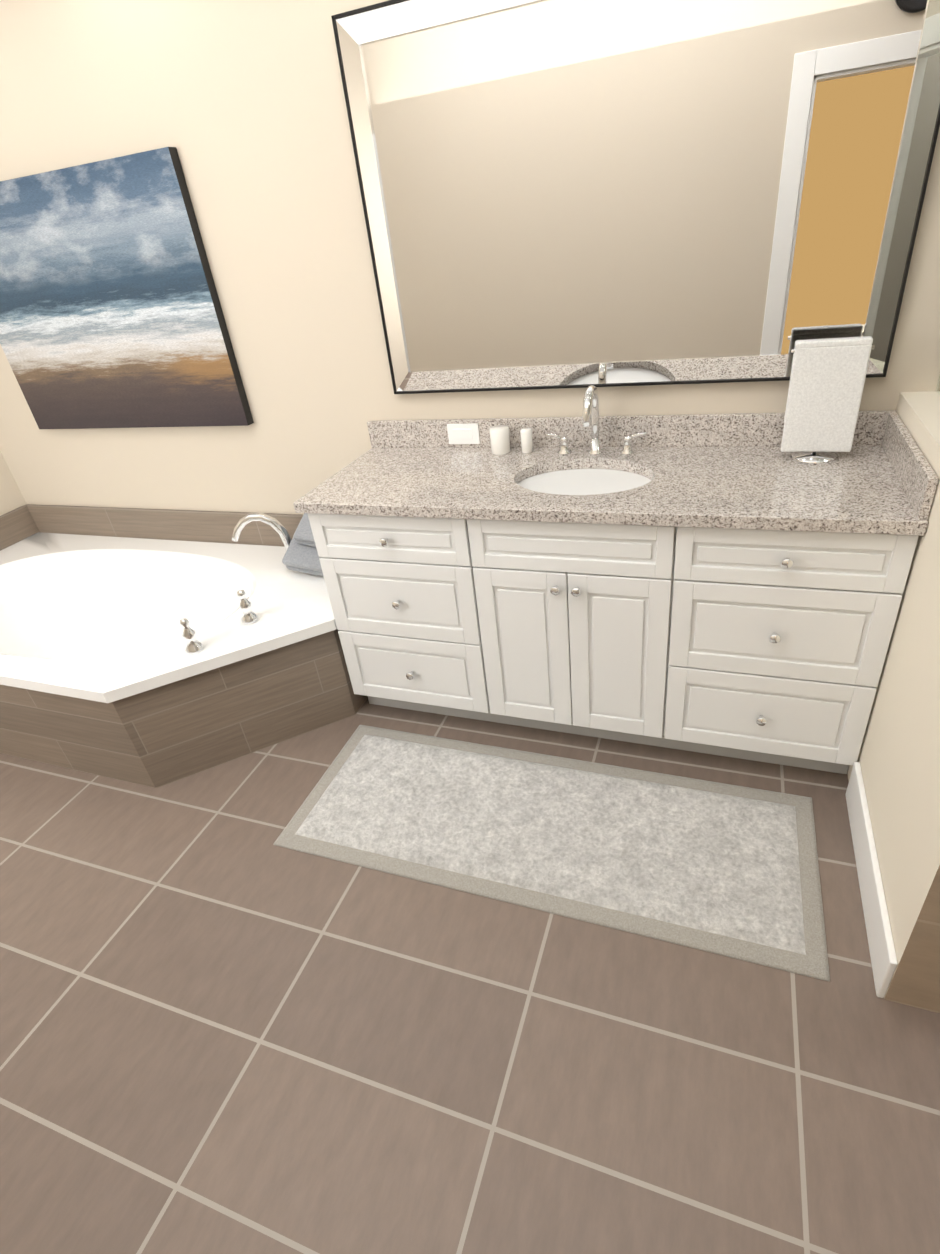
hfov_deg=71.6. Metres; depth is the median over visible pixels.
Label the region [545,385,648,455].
faucet
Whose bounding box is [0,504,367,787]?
tub
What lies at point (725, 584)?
bathroom vanity
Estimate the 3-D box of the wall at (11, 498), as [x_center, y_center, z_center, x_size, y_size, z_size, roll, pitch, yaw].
[-2.921,-0.680,1.993,0.120,2.920,2.600,6,34,20]
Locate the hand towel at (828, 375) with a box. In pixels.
[780,336,873,452]
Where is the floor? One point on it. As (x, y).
(226, 1026)
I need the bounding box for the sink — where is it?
[517,464,648,491]
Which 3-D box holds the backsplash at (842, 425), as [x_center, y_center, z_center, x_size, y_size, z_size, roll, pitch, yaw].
[0.428,-0.663,2.213,1.738,0.100,0.020,6,34,20]
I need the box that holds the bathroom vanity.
[295,508,925,773]
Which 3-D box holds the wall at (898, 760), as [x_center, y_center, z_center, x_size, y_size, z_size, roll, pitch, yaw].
[1.177,0.098,1.653,0.180,1.060,1.200,6,34,20]
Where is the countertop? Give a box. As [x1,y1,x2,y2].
[293,444,927,531]
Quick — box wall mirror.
[331,0,939,393]
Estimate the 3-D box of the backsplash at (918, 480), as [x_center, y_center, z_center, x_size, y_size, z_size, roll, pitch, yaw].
[1.137,-0.435,1.699,0.020,0.100,0.547,6,34,20]
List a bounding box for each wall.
[0,0,939,513]
[0,451,25,515]
[847,391,939,1012]
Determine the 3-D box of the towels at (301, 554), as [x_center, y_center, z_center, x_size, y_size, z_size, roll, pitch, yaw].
[-0.566,-0.360,2.643,0.348,0.256,0.268,9,35,24]
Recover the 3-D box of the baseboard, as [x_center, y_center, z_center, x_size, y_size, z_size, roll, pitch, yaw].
[1.043,0.625,1.711,0.016,0.140,0.640,6,34,20]
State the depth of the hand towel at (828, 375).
1.81 m
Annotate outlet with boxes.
[446,423,480,444]
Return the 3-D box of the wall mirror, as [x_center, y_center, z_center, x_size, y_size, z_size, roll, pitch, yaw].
[0.395,-1.215,1.841,1.550,1.030,0.038,6,34,20]
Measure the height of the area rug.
0.020 m
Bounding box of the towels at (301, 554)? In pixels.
[282,513,322,575]
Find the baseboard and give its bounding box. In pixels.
[845,762,897,997]
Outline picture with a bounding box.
[0,147,253,428]
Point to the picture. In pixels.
(111, 314)
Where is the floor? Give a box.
[0,698,939,1253]
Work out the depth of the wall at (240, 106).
2.22 m
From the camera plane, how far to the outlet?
2.36 m
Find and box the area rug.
[273,725,829,981]
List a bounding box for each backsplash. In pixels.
[367,408,895,447]
[881,412,938,519]
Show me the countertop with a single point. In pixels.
(795, 485)

